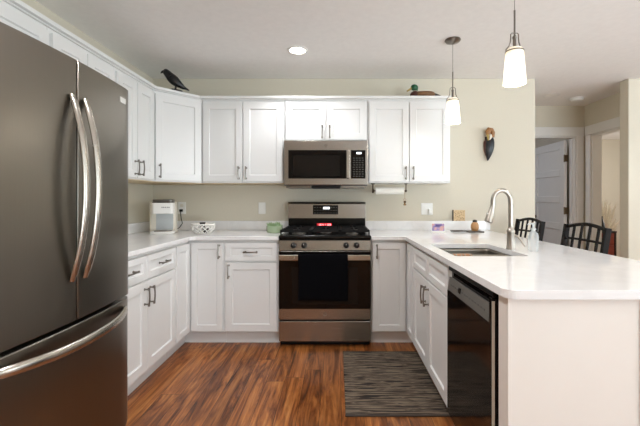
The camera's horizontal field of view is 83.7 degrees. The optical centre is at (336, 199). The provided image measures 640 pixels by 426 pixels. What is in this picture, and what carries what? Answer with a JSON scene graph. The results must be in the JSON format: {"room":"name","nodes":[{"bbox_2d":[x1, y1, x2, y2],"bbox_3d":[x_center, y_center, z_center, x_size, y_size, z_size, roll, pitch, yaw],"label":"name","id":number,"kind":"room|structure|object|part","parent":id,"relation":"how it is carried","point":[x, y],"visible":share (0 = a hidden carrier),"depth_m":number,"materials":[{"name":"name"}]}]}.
{"room":"kitchen","nodes":[
{"label":"kitchen","id":0,"kind":"room"},
{"bbox_2d":[21,0,152,223],"bbox_3d":[-1.913,-0.005,0.350,0.120,2.440,6.500,0,0,0],"label":"wall","id":1,"kind":"structure","parent":0,"point":[140,196],"depth_m":3.20,"materials":[{"name":"beige paint"}]},
{"bbox_2d":[0,0,48,44],"bbox_3d":[-1.666,-0.767,1.428,0.370,0.304,0.934,0,0,0],"label":"upper cabinet","id":2,"kind":"object","parent":1,"relation":"attached to","point":[9,15],"visible":0.41,"depth_m":1.73,"materials":[{"name":"white paint"}]},
{"bbox_2d":[47,27,114,81],"bbox_3d":[-1.666,-0.538,2.178,0.370,0.762,0.558,0,0,0],"label":"upper cabinet","id":3,"kind":"object","parent":1,"relation":"attached to","point":[56,41],"visible":0.03,"depth_m":2.12,"materials":[{"name":"white paint"}]},
{"bbox_3d":[-1.530,-0.531,2.042,0.020,0.724,0.263,0,0,0],"label":"door","id":4,"kind":"part","parent":3,"relation":"part of","materials":[{"name":"white paint"}]},
{"bbox_3d":[-1.530,-0.531,2.313,0.020,0.724,0.263,0,0,0],"label":"door","id":5,"kind":"part","parent":3,"relation":"part of","materials":[{"name":"white paint"}]},
{"bbox_2d":[113,67,153,180],"bbox_3d":[-1.666,-0.538,2.722,0.370,0.762,0.522,0,0,0],"label":"upper cabinet","id":6,"kind":"object","parent":1,"relation":"attached to","point":[140,97],"visible":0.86,"depth_m":2.75,"materials":[{"name":"white paint"}]},
{"bbox_3d":[-1.530,-0.531,2.595,0.020,0.724,0.245,0,0,0],"label":"door","id":7,"kind":"part","parent":6,"relation":"part of","materials":[{"name":"white paint"}]},
{"bbox_3d":[-1.501,-0.245,2.688,0.039,0.121,0.017,0,0,0],"label":"handle","id":8,"kind":"part","parent":6,"relation":"part of","materials":[{"name":"silver metal"}]},
{"bbox_3d":[-1.501,-0.245,2.756,0.039,0.121,0.017,0,0,0],"label":"handle","id":9,"kind":"part","parent":6,"relation":"part of","materials":[{"name":"silver metal"}]},
{"bbox_3d":[-1.530,-0.531,2.849,0.020,0.724,0.245,0,0,0],"label":"door","id":10,"kind":"part","parent":6,"relation":"part of","materials":[{"name":"white paint"}]},
{"bbox_2d":[153,90,201,182],"bbox_3d":[-1.546,-0.538,3.287,0.610,0.762,0.622,0,0,0],"label":"upper cabinet","id":11,"kind":"object","parent":1,"relation":"attached to","point":[177,119],"visible":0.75,"depth_m":3.12,"materials":[{"name":"white paint"}]},
{"bbox_3d":[-1.479,-0.245,2.991,0.039,0.121,0.017,0,0,44],"label":"handle","id":12,"kind":"part","parent":11,"relation":"part of","materials":[{"name":"silver metal"}]},
{"bbox_2d":[128,179,283,184],"bbox_3d":[-1.166,-0.154,2.748,1.368,0.006,1.697,0,0,0],"label":"rail","id":13,"kind":"object","parent":11,"relation":"attached to","point":[135,181],"visible":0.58,"depth_m":3.29,"materials":[{"name":"white wood"}]},
{"bbox_2d":[2,0,451,100],"bbox_3d":[-0.394,-0.935,2.269,2.914,0.032,2.658,0,0,0],"label":"crown molding","id":14,"kind":"structure","parent":11,"relation":"on","point":[19,5],"depth_m":2.87,"materials":[{"name":"white paint"}]},
{"bbox_2d":[161,69,188,91],"bbox_3d":[-1.415,-1.045,3.120,0.235,0.186,0.099,0,0,-16],"label":"figurine","id":15,"kind":"object","parent":14,"relation":"on","point":[172,78],"visible":0.91,"depth_m":3.09,"materials":[{"name":"black plastic"}]},
{"bbox_2d":[407,84,440,95],"bbox_3d":[0.827,-1.020,3.355,0.349,0.135,0.122,0,0,0],"label":"duck decoy","id":16,"kind":"object","parent":14,"relation":"on","point":[414,87],"visible":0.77,"depth_m":3.31,"materials":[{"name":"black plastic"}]},
{"bbox_2d":[128,221,287,233],"bbox_3d":[-1.168,0.255,2.739,1.366,0.091,1.721,0,0,0],"label":"backsplash","id":17,"kind":"structure","parent":1,"relation":"attached to","point":[219,225],"depth_m":3.58,"materials":[{"name":"white stone"}]},
{"bbox_2d":[126,341,454,425],"bbox_3d":[2.463,1.265,2.790,8.873,0.100,11.620,0,0,0],"label":"floor","id":18,"kind":"structure","parent":0,"point":[200,383],"depth_m":2.29,"materials":[{"name":"brown wood"}]},
{"bbox_2d":[0,22,127,425],"bbox_3d":[-1.380,0.320,1.420,0.846,1.790,0.830,0,0,0],"label":"refrigerator","id":19,"kind":"object","parent":18,"relation":"on","point":[64,122],"visible":1,"depth_m":1.33,"materials":[{"name":"metal"}]},
{"bbox_3d":[-1.087,-0.040,1.211,0.107,1.034,0.412,0,0,0],"label":"door","id":20,"kind":"part","parent":19,"relation":"part of","materials":[{"name":"metal"}]},
{"bbox_3d":[-1.087,0.810,1.420,0.107,0.634,0.830,0,0,0],"label":"freezer drawer","id":21,"kind":"part","parent":19,"relation":"part of","materials":[{"name":"metal"}]},
{"bbox_3d":[-1.004,0.540,1.420,0.094,0.048,0.697,0,0,0],"label":"handle","id":22,"kind":"part","parent":19,"relation":"part of","materials":[{"name":"metal"}]},
{"bbox_3d":[-0.998,-0.047,1.384,0.073,0.728,0.033,0,0,0],"label":"handle","id":23,"kind":"part","parent":19,"relation":"part of","materials":[{"name":"metal"}]},
{"bbox_3d":[-0.998,-0.047,1.456,0.073,0.728,0.033,0,0,0],"label":"handle","id":24,"kind":"part","parent":19,"relation":"part of","materials":[{"name":"metal"}]},
{"bbox_3d":[-1.087,-0.040,1.629,0.107,1.034,0.412,0,0,0],"label":"door","id":25,"kind":"part","parent":19,"relation":"part of","materials":[{"name":"metal"}]},
{"bbox_2d":[126,245,175,394],"bbox_3d":[-1.515,0.773,2.296,0.668,0.882,0.834,0,0,0],"label":"base cabinet","id":26,"kind":"object","parent":18,"relation":"on","point":[151,295],"visible":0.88,"depth_m":2.34,"materials":[{"name":"white paint"}]},
{"bbox_3d":[-1.201,0.432,2.091,0.039,0.017,0.121,0,0,0],"label":"handle","id":27,"kind":"part","parent":26,"relation":"part of","materials":[{"name":"silver metal"}]},
{"bbox_3d":[-1.230,0.807,2.091,0.020,0.572,0.403,0,0,0],"label":"door","id":28,"kind":"part","parent":26,"relation":"part of","materials":[{"name":"white paint"}]},
{"bbox_3d":[-1.230,0.432,2.091,0.020,0.150,0.402,0,0,0],"label":"drawer","id":29,"kind":"part","parent":26,"relation":"part of","materials":[{"name":"white paint"}]},
{"bbox_3d":[-1.201,0.615,2.263,0.039,0.121,0.017,0,0,0],"label":"handle","id":30,"kind":"part","parent":26,"relation":"part of","materials":[{"name":"silver metal"}]},
{"bbox_3d":[-1.201,0.615,2.329,0.039,0.121,0.017,0,0,0],"label":"handle","id":31,"kind":"part","parent":26,"relation":"part of","materials":[{"name":"silver metal"}]},
{"bbox_3d":[-1.230,0.432,2.501,0.020,0.150,0.402,0,0,0],"label":"drawer","id":32,"kind":"part","parent":26,"relation":"part of","materials":[{"name":"white paint"}]},
{"bbox_3d":[-1.230,0.807,2.501,0.020,0.572,0.403,0,0,0],"label":"door","id":33,"kind":"part","parent":26,"relation":"part of","materials":[{"name":"white paint"}]},
{"bbox_2d":[166,240,226,359],"bbox_3d":[-1.397,0.773,3.157,0.909,0.882,0.882,0,0,0],"label":"base cabinet","id":34,"kind":"object","parent":18,"relation":"on","point":[200,264],"visible":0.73,"depth_m":2.97,"materials":[{"name":"white paint"}]},
{"bbox_3d":[-1.230,0.725,2.844,0.020,0.736,0.236,0,0,0],"label":"door","id":35,"kind":"part","parent":34,"relation":"part of","materials":[{"name":"white paint"}]},
{"bbox_3d":[-1.083,0.725,2.979,0.264,0.736,0.020,0,0,0],"label":"door","id":36,"kind":"part","parent":34,"relation":"part of","materials":[{"name":"white paint"}]},
{"bbox_2d":[128,221,287,256],"bbox_3d":[-1.168,0.271,2.739,1.366,0.121,1.721,0,0,0],"label":"countertop","id":37,"kind":"structure","parent":34,"relation":"on","point":[140,240],"depth_m":3.12,"materials":[{"name":"white stone"}]},
{"bbox_2d":[150,199,176,233],"bbox_3d":[-1.591,0.147,3.260,0.222,0.306,0.280,0,0,-16],"label":"coffee maker","id":38,"kind":"object","parent":37,"relation":"on","point":[163,212],"visible":1,"depth_m":3.22,"materials":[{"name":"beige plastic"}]},
{"bbox_3d":[-1.557,0.005,3.218,0.168,0.020,0.160,0,0,-16],"label":"lid","id":39,"kind":"part","parent":38,"relation":"part of","materials":[{"name":"grey plastic"}]},
{"bbox_2d":[191,223,214,233],"bbox_3d":[-1.200,0.255,3.200,0.204,0.089,0.204,0,0,0],"label":"woven bowl","id":40,"kind":"object","parent":37,"relation":"on","point":[193,225],"visible":0.96,"depth_m":3.14,"materials":[{"name":"white ceramic"}]},
{"bbox_2d":[266,221,282,231],"bbox_3d":[-0.575,0.250,3.285,0.158,0.101,0.152,0,0,0],"label":"dish","id":41,"kind":"object","parent":37,"relation":"on","point":[273,226],"visible":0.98,"depth_m":3.25,"materials":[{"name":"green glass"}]},
{"bbox_3d":[-0.979,0.425,2.950,0.017,0.121,0.039,0,0,0],"label":"handle","id":42,"kind":"part","parent":34,"relation":"part of","materials":[{"name":"silver metal"}]},
{"bbox_2d":[225,240,279,341],"bbox_3d":[-0.715,0.773,3.263,0.451,0.882,0.668,0,0,0],"label":"base cabinet","id":43,"kind":"object","parent":18,"relation":"on","point":[251,266],"visible":0.93,"depth_m":2.98,"materials":[{"name":"white paint"}]},
{"bbox_3d":[-0.715,0.432,2.978,0.429,0.150,0.020,0,0,0],"label":"drawer","id":44,"kind":"part","parent":43,"relation":"part of","materials":[{"name":"white paint"}]},
{"bbox_3d":[-0.715,0.807,2.978,0.429,0.572,0.020,0,0,0],"label":"door","id":45,"kind":"part","parent":43,"relation":"part of","materials":[{"name":"white paint"}]},
{"bbox_2d":[279,202,370,343],"bbox_3d":[-0.100,0.617,3.238,0.760,1.196,0.700,0,0,0],"label":"gas range","id":46,"kind":"object","parent":18,"relation":"on","point":[313,227],"visible":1,"depth_m":2.94,"materials":[{"name":"silver metal"}]},
{"bbox_2d":[298,254,347,300],"bbox_3d":[-0.112,0.627,2.896,0.408,0.380,0.032,0,0,0],"label":"hand towel","id":47,"kind":"object","parent":46,"relation":"hanging from","point":[320,276],"visible":1,"depth_m":2.88,"materials":[{"name":"black fabric"}]},
{"bbox_3d":[-0.100,0.705,2.963,0.758,0.564,0.037,0,0,0],"label":"oven door","id":48,"kind":"part","parent":46,"relation":"part of","materials":[{"name":"glass"}]},
{"bbox_3d":[-0.100,0.469,2.912,0.748,0.048,0.048,0,0,0],"label":"door handle","id":49,"kind":"part","parent":46,"relation":"part of","materials":[{"name":"metal"}]},
{"bbox_3d":[-0.100,0.661,2.940,0.756,0.472,0.008,0,0,0],"label":"door glass","id":50,"kind":"part","parent":46,"relation":"part of","materials":[{"name":"black glass"}]},
{"bbox_3d":[-0.100,1.084,2.963,0.758,0.166,0.037,0,0,0],"label":"drawer","id":51,"kind":"part","parent":46,"relation":"part of","materials":[{"name":"metal"}]},
{"bbox_2d":[279,232,370,238],"bbox_3d":[-0.100,0.306,3.228,0.760,0.026,0.575,0,0,0],"label":"cooktop","id":52,"kind":"object","parent":46,"relation":"in","point":[286,235],"depth_m":2.95,"materials":[{"name":"black metal"}]},
{"bbox_3d":[-0.100,0.367,2.961,0.758,0.095,0.046,0,0,0],"label":"control panel","id":53,"kind":"part","parent":46,"relation":"part of","materials":[{"name":"metal"}]},
{"bbox_3d":[-0.112,0.095,3.482,0.246,0.090,0.004,0,0,0],"label":"touch panel","id":54,"kind":"part","parent":46,"relation":"part of","materials":[{"name":"black glass"}]},
{"bbox_2d":[370,240,415,341],"bbox_3d":[0.751,0.773,3.165,0.929,0.882,0.866,0,0,0],"label":"base cabinet","id":55,"kind":"object","parent":18,"relation":"on","point":[391,320],"visible":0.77,"depth_m":2.98,"materials":[{"name":"white paint"}]},
{"bbox_3d":[0.434,0.725,2.979,0.273,0.736,0.020,0,0,0],"label":"door","id":56,"kind":"part","parent":55,"relation":"part of","materials":[{"name":"white paint"}]},
{"bbox_3d":[0.589,0.725,2.850,0.020,0.736,0.220,0,0,0],"label":"door","id":57,"kind":"part","parent":55,"relation":"part of","materials":[{"name":"white paint"}]},
{"bbox_2d":[365,221,639,299],"bbox_3d":[0.911,0.271,2.392,1.252,0.121,2.414,0,0,0],"label":"countertop","id":58,"kind":"structure","parent":55,"relation":"on","point":[539,270],"depth_m":1.69,"materials":[{"name":"white stone"}]},
{"bbox_2d":[431,223,444,232],"bbox_3d":[0.926,0.256,3.289,0.124,0.090,0.059,0,0,0],"label":"stand","id":59,"kind":"object","parent":58,"relation":"on","point":[435,227],"visible":1,"depth_m":3.27,"materials":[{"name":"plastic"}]},
{"bbox_2d":[432,224,443,230],"bbox_3d":[0.926,0.249,3.267,0.112,0.065,0.012,0,0,0],"label":"picture","id":60,"kind":"object","parent":59,"relation":"attached to","point":[435,227],"depth_m":3.27},
{"bbox_2d":[452,210,464,220],"bbox_3d":[1.224,0.155,3.589,0.122,0.110,0.018,0,0,0],"label":"block sign","id":61,"kind":"object","parent":58,"relation":"on","point":[457,215],"visible":1,"depth_m":3.58,"materials":[{"name":"beige wood"}]},
{"bbox_2d":[439,248,509,255],"bbox_3d":[0.835,0.432,2.183,0.414,0.199,0.549,0,0,0],"label":"sink","id":62,"kind":"object","parent":58,"relation":"in","point":[474,251],"visible":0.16,"depth_m":2.45,"materials":[{"name":"metal"}]},
{"bbox_2d":[452,254,471,255],"bbox_3d":[0.757,0.351,2.170,0.115,0.045,0.039,0,0,0],"label":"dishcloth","id":63,"kind":"object","parent":62,"relation":"on","point":[452,254],"visible":0.38,"depth_m":2.15,"materials":[{"name":"fabric"}]},
{"bbox_3d":[0.835,0.432,2.034,0.414,0.199,0.251,0,0,0],"label":"bowl","id":64,"kind":"part","parent":62,"relation":"part of","materials":[{"name":"metal"}]},
{"bbox_2d":[465,230,483,232],"bbox_3d":[1.292,0.295,3.355,0.140,0.010,0.120,0,0,0],"label":"coaster","id":65,"kind":"object","parent":58,"relation":"on","point":[469,231],"visible":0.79,"depth_m":3.30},
{"bbox_2d":[471,220,478,230],"bbox_3d":[1.295,0.237,3.355,0.074,0.106,0.073,0,0,0],"label":"pepper mill","id":66,"kind":"object","parent":65,"relation":"on","point":[474,225],"visible":0.98,"depth_m":3.33,"materials":[{"name":"brown wood"}]},
{"bbox_2d":[484,188,525,249],"bbox_3d":[1.026,0.114,2.185,0.246,0.373,0.054,0,0,0],"label":"faucet","id":67,"kind":"object","parent":58,"relation":"on","point":[511,235],"visible":1,"depth_m":2.17,"materials":[{"name":"silver metal"}]},
{"bbox_3d":[1.115,0.247,2.179,0.070,0.077,0.024,0,0,9],"label":"lever handle","id":68,"kind":"part","parent":67,"relation":"part of","materials":[{"name":"silver metal"}]},
{"bbox_2d":[343,351,449,416],"bbox_3d":[0.342,1.211,2.425,0.592,0.008,0.854,0,0,0],"label":"rug","id":69,"kind":"object","parent":18,"relation":"on","point":[376,383],"visible":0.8,"depth_m":2.31,"materials":[{"name":"fabric"}]},
{"bbox_2d":[413,247,510,405],"bbox_3d":[0.874,0.773,2.296,0.668,0.882,0.866,0,0,0],"label":"base cabinet","id":70,"kind":"object","parent":18,"relation":"on","point":[431,276],"visible":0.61,"depth_m":2.23,"materials":[{"name":"white paint"}]},
{"bbox_3d":[0.589,0.807,2.510,0.020,0.572,0.420,0,0,0],"label":"door","id":71,"kind":"part","parent":70,"relation":"part of","materials":[{"name":"white paint"}]},
{"bbox_3d":[0.589,0.432,2.510,0.020,0.150,0.420,0,0,0],"label":"drawer","id":72,"kind":"part","parent":70,"relation":"part of","materials":[{"name":"white paint"}]},
{"bbox_3d":[0.560,0.615,2.331,0.039,0.121,0.017,0,0,0],"label":"handle","id":73,"kind":"part","parent":70,"relation":"part of","materials":[{"name":"silver metal"}]},
{"bbox_3d":[0.560,0.615,2.261,0.039,0.121,0.017,0,0,0],"label":"handle","id":74,"kind":"part","parent":70,"relation":"part of","materials":[{"name":"silver metal"}]},
{"bbox_3d":[0.589,0.807,2.083,0.020,0.572,0.418,0,0,0],"label":"door","id":75,"kind":"part","parent":70,"relation":"part of","materials":[{"name":"white paint"}]},
{"bbox_3d":[0.589,0.432,2.083,0.020,0.150,0.418,0,0,0],"label":"drawer","id":76,"kind":"part","parent":70,"relation":"part of","materials":[{"name":"white paint"}]},
{"bbox_2d":[447,266,498,425],"bbox_3d":[0.886,0.775,1.587,0.628,0.877,0.534,0,0,0],"label":"dishwasher","id":77,"kind":"object","parent":18,"relation":"on","point":[472,308],"visible":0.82,"depth_m":1.52,"materials":[{"name":"black metal"}]},
{"bbox_3d":[0.584,0.430,1.602,0.022,0.066,0.500,0,0,0],"label":"control panel","id":78,"kind":"part","parent":77,"relation":"part of","materials":[{"name":"silver metal"}]},
{"bbox_3d":[0.588,0.351,1.588,0.016,0.021,0.532,0,0,0],"label":"trim","id":79,"kind":"part","parent":77,"relation":"part of","materials":[{"name":"black plastic"}]},
{"bbox_2d":[514,217,545,240],"bbox_3d":[1.540,0.687,3.245,0.469,1.057,0.434,0,0,0],"label":"counter stool","id":80,"kind":"object","parent":18,"relation":"on","point":[540,232],"visible":0.25,"depth_m":3.20,"materials":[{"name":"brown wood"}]},
{"bbox_3d":[1.720,0.385,3.450,0.103,0.410,0.024,0,0,0],"label":"post","id":81,"kind":"part","parent":80,"relation":"part of","materials":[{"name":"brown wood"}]},
{"bbox_3d":[1.739,0.284,3.245,0.023,0.023,0.401,0,0,0],"label":"cross rail","id":82,"kind":"part","parent":80,"relation":"part of","materials":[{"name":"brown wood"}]},
{"bbox_3d":[1.757,0.187,3.245,0.035,0.057,0.430,0,0,0],"label":"rail","id":83,"kind":"part","parent":80,"relation":"part of","materials":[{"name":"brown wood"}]},
{"bbox_3d":[1.720,0.385,3.040,0.103,0.410,0.024,0,0,0],"label":"post","id":84,"kind":"part","parent":80,"relation":"part of","materials":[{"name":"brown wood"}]},
{"bbox_2d":[499,296,639,425],"bbox_3d":[0.908,0.773,2.393,0.653,0.883,2.355,0,0,0],"label":"peninsula end panel","id":85,"kind":"object","parent":18,"relation":"on","point":[562,362],"visible":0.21,"depth_m":1.23,"materials":[{"name":"paint"}]},
{"bbox_2d":[560,222,611,253],"bbox_3d":[1.540,0.687,2.515,0.469,1.057,0.434,0,0,0],"label":"counter stool","id":86,"kind":"object","parent":18,"relation":"on","point":[606,236],"visible":0.3,"depth_m":2.47,"materials":[{"name":"brown wood"}]},
{"bbox_3d":[1.720,0.385,2.720,0.103,0.410,0.024,0,0,0],"label":"post","id":87,"kind":"part","parent":86,"relation":"part of","materials":[{"name":"brown wood"}]},
{"bbox_3d":[1.739,0.284,2.515,0.023,0.023,0.401,0,0,0],"label":"cross rail","id":88,"kind":"part","parent":86,"relation":"part of","materials":[{"name":"brown wood"}]},
{"bbox_3d":[1.757,0.187,2.515,0.035,0.057,0.430,0,0,0],"label":"rail","id":89,"kind":"part","parent":86,"relation":"part of","materials":[{"name":"brown wood"}]},
{"bbox_3d":[1.720,0.385,2.310,0.103,0.410,0.024,0,0,0],"label":"post","id":90,"kind":"part","parent":86,"relation":"part of","materials":[{"name":"brown wood"}]},
{"bbox_2d":[602,231,616,255],"bbox_3d":[3.840,0.834,5.421,0.470,0.762,0.478,0,0,0],"label":"dresser","id":91,"kind":"object","parent":18,"relation":"on","point":[612,246],"visible":0.13,"depth_m":5.20,"materials":[{"name":"brown wood"}]},
{"bbox_3d":[3.840,0.572,5.211,0.400,0.158,0.018,0,0,0],"label":"drawer","id":92,"kind":"part","parent":91,"relation":"part of","materials":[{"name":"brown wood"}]},
{"bbox_3d":[3.840,0.740,5.211,0.400,0.158,0.018,0,0,0],"label":"drawer","id":93,"kind":"part","parent":91,"relation":"part of","materials":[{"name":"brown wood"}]},
{"bbox_3d":[4.062,0.848,5.212,0.026,0.735,0.014,0,0,0],"label":"corner post","id":94,"kind":"part","parent":91,"relation":"part of","materials":[{"name":"brown wood"}]},
{"bbox_2d":[602,200,619,230],"bbox_3d":[4.368,0.597,5.856,0.443,1.235,0.411,0,0,0],"label":"dried grass","id":95,"kind":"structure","parent":18,"relation":"on","point":[608,217],"depth_m":5.76,"materials":[{"name":"beige plant"}]},
{"bbox_2d":[35,0,639,139],"bbox_3d":[2.463,-1.275,2.790,8.873,0.100,11.620,0,0,0],"label":"ceiling","id":96,"kind":"structure","parent":0,"point":[573,48],"depth_m":2.67,"materials":[{"name":"paint"}]},
{"bbox_2d":[287,46,307,54],"bbox_3d":[-0.322,-1.220,2.915,0.170,0.008,0.170,0,0,0],"label":"recessed light","id":97,"kind":"object","parent":96,"relation":"in","point":[297,50],"visible":1,"depth_m":2.91,"materials":[{"name":"white paint"}]},
{"bbox_2d":[445,36,460,124],"bbox_3d":[0.885,-0.906,2.730,0.120,0.636,0.120,0,0,0],"label":"pendant light","id":98,"kind":"object","parent":96,"relation":"hanging from","point":[452,117],"visible":1,"depth_m":2.69,"materials":[{"name":"white glass"}]},
{"bbox_3d":[0.885,-0.683,2.730,0.114,0.191,0.114,0,0,0],"label":"lamp shade","id":99,"kind":"part","parent":98,"relation":"part of","materials":[{"name":"white glass"}]},
{"bbox_2d":[503,0,526,86],"bbox_3d":[0.945,-0.921,1.900,0.120,0.608,0.120,0,0,0],"label":"pendant light","id":100,"kind":"object","parent":96,"relation":"hanging from","point":[514,66],"visible":1,"depth_m":1.87,"materials":[{"name":"white glass"}]},
{"bbox_3d":[0.945,-0.713,1.900,0.114,0.191,0.114,0,0,0],"label":"lamp shade","id":101,"kind":"part","parent":100,"relation":"part of","materials":[{"name":"white glass"}]},
{"bbox_3d":[0.945,-0.936,1.900,0.010,0.145,0.009,0,0,0],"label":"rod","id":102,"kind":"part","parent":100,"relation":"part of","materials":[{"name":"silver metal"}]},
{"bbox_2d":[569,96,585,101],"bbox_3d":[2.890,-1.205,4.300,0.170,0.038,0.170,0,0,0],"label":"smoke detector","id":103,"kind":"object","parent":96,"relation":"attached to","point":[579,98],"visible":1,"depth_m":4.26,"materials":[{"name":"white paint"}]},
{"bbox_2d":[153,79,639,260],"bbox_3d":[1.623,-0.005,3.658,7.193,2.440,0.115,0,0,0],"label":"wall","id":104,"kind":"structure","parent":0,"point":[483,103],"depth_m":3.60,"materials":[{"name":"beige paint"}]},
{"bbox_2d":[178,202,185,213],"bbox_3d":[-1.562,0.080,3.595,0.078,0.120,0.008,0,0,0],"label":"wall outlet","id":105,"kind":"object","parent":104,"relation":"attached to","point":[181,205],"visible":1,"depth_m":3.59,"materials":[{"name":"white plastic"}]},
{"bbox_2d":[202,100,284,182],"bbox_3d":[-0.863,-0.538,3.413,0.758,0.762,0.370,0,0,0],"label":"upper cabinet","id":106,"kind":"object","parent":104,"relation":"attached to","point":[243,140],"visible":0.95,"depth_m":3.28,"materials":[{"name":"white paint"}]},
{"bbox_3d":[-1.048,-0.531,3.277,0.363,0.724,0.020,0,0,0],"label":"door","id":107,"kind":"part","parent":106,"relation":"part of","materials":[{"name":"white paint"}]},
{"bbox_3d":[-0.897,-0.245,3.248,0.017,0.121,0.039,0,0,0],"label":"handle","id":108,"kind":"part","parent":106,"relation":"part of","materials":[{"name":"silver metal"}]},
{"bbox_3d":[-0.677,-0.531,3.277,0.363,0.724,0.020,0,0,0],"label":"door","id":109,"kind":"part","parent":106,"relation":"part of","materials":[{"name":"white paint"}]},
{"bbox_2d":[258,202,265,213],"bbox_3d":[-0.755,0.082,3.594,0.072,0.116,0.011,0,0,0],"label":"light switch","id":110,"kind":"object","parent":104,"relation":"attached to","point":[261,205],"visible":1,"depth_m":3.59,"materials":[{"name":"white plastic"}]},
{"bbox_2d":[285,100,366,140],"bbox_3d":[-0.100,-0.728,3.413,0.760,0.382,0.370,0,0,0],"label":"upper cabinet","id":111,"kind":"object","parent":104,"relation":"attached to","point":[305,120],"visible":0.95,"depth_m":3.27,"materials":[{"name":"white paint"}]},
{"bbox_3d":[-0.286,-0.722,3.277,0.364,0.342,0.020,0,0,0],"label":"door","id":112,"kind":"part","parent":111,"relation":"part of","materials":[{"name":"white paint"}]},
{"bbox_2d":[284,141,367,188],"bbox_3d":[-0.100,-0.321,3.385,0.757,0.430,0.425,0,0,0],"label":"microwave","id":113,"kind":"object","parent":111,"relation":"attached to","point":[307,164],"visible":1,"depth_m":3.21,"materials":[{"name":"metal"}]},
{"bbox_3d":[-0.177,-0.321,3.210,0.521,0.256,0.003,0,0,0],"label":"door glass","id":114,"kind":"part","parent":113,"relation":"part of","materials":[{"name":"black glass"}]},
{"bbox_3d":[0.101,-0.321,3.192,0.030,0.256,0.040,0,0,0],"label":"handle","id":115,"kind":"part","parent":113,"relation":"part of","materials":[{"name":"metal"}]},
{"bbox_3d":[0.191,-0.321,3.210,0.130,0.256,0.003,0,0,0],"label":"control panel","id":116,"kind":"part","parent":113,"relation":"part of","materials":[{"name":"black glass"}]},
{"bbox_3d":[0.086,-0.722,3.277,0.364,0.342,0.020,0,0,0],"label":"door","id":117,"kind":"part","parent":111,"relation":"part of","materials":[{"name":"white paint"}]},
{"bbox_2d":[367,100,449,183],"bbox_3d":[0.663,-0.538,3.413,0.758,0.762,0.370,0,0,0],"label":"upper cabinet","id":118,"kind":"object","parent":104,"relation":"attached to","point":[408,140],"visible":0.95,"depth_m":3.28,"materials":[{"name":"white paint"}]},
{"bbox_3d":[0.477,-0.531,3.277,0.363,0.724,0.020,0,0,0],"label":"door","id":119,"kind":"part","parent":118,"relation":"part of","materials":[{"name":"white paint"}]},
{"bbox_2d":[372,183,406,192],"bbox_3d":[0.497,-0.110,3.400,0.351,0.094,0.048,0,0,0],"label":"paper towel holder","id":120,"kind":"object","parent":118,"relation":"attached to","point":[373,190],"visible":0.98,"depth_m":3.40,"materials":[{"name":"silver metal"}]},
{"bbox_2d":[375,187,403,193],"bbox_3d":[0.500,-0.087,3.400,0.270,0.067,0.067,0,0,0],"label":"paper towel roll","id":121,"kind":"object","parent":120,"relation":"on","point":[378,190],"visible":0.99,"depth_m":3.37,"materials":[{"name":"white paper"}]},
{"bbox_3d":[0.849,-0.531,3.277,0.363,0.724,0.020,0,0,0],"label":"door","id":122,"kind":"part","parent":118,"relation":"part of","materials":[{"name":"white paint"}]},
{"bbox_2d":[421,203,432,214],"bbox_3d":[0.906,0.090,3.595,0.116,0.118,0.009,0,0,0],"label":"switch plate","id":123,"kind":"object","parent":104,"relation":"attached to","point":[424,206],"visible":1,"depth_m":3.59,"materials":[{"name":"white plastic"}]},
{"bbox_2d":[365,221,489,229],"bbox_3d":[0.911,0.255,3.589,1.252,0.091,0.020,0,0,0],"label":"backsplash","id":124,"kind":"structure","parent":104,"relation":"attached to","point":[371,225],"depth_m":3.58,"materials":[{"name":"white stone"}]},
{"bbox_2d":[484,127,494,160],"bbox_3d":[1.523,-0.557,3.561,0.104,0.331,0.077,0,0,0],"label":"plaque","id":125,"kind":"object","parent":104,"relation":"attached to","point":[489,140],"visible":1,"depth_m":3.54,"materials":[{"name":"brown wood"}]},
{"bbox_2d":[535,139,568,246],"bbox_3d":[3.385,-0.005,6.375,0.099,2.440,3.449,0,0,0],"label":"door frame","id":126,"kind":"structure","parent":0,"point":[538,142],"depth_m":5.17,"materials":[{"name":"beige paint"}]},
{"bbox_2d":[535,106,583,126],"bbox_3d":[2.607,-0.005,4.707,1.455,2.440,0.115,0,0,0],"label":"wall","id":127,"kind":"structure","parent":0,"point":[545,116],"depth_m":4.65,"materials":[{"name":"beige paint"}]},
{"bbox_2d":[535,140,567,244],"bbox_3d":[3.042,0.201,5.172,0.108,2.005,0.813,0,0,2],"label":"door","id":128,"kind":"structure","parent":127,"relation":"in","point":[551,160],"depth_m":5.08,"materials":[{"name":"white paint"}]},
{"bbox_2d":[535,127,583,249],"bbox_3d":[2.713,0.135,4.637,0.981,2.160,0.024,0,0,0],"label":"trim","id":129,"kind":"structure","parent":127,"relation":"attached to","point":[578,132],"depth_m":4.63,"materials":[{"name":"white paint"}]},
{"bbox_2d":[584,93,619,250],"bbox_3d":[3.277,-0.005,4.183,0.115,2.440,0.934,0,0,0],"label":"wall","id":130,"kind":"structure","parent":0,"point":[607,108],"depth_m":4.45,"materials":[{"name":"beige paint"}]},
{"bbox_2d":[585,117,619,250],"bbox_3d":[3.207,0.135,4.175,0.024,2.160,0.859,0,0,0],"label":"trim","id":131,"kind":"structure","parent":130,"relation":"attached to","point":[613,123],"depth_m":4.53,"materials":[{"name":"white paint"}]},
{"bbox_2d":[592,127,619,252],"bbox_3d":[3.277,0.193,4.138,0.113,2.045,0.755,0,0,0],"label":"trim","id":132,"kind":"structure","parent":130,"relation":"attached to","point":[597,137],"depth_m":4.50,"materials":[{"name":"white paint"}]},
{"bbox_2d":[602,140,619,256],"bbox_3d":[4.968,-0.005,7.300,3.063,2.440,0.100,0,0,0],"label":"wall","id":133,"kind":"structure","parent":0,"point":[610,149],"depth_m":7.25,"materials":[{"name":"beige paint"}]}
]}

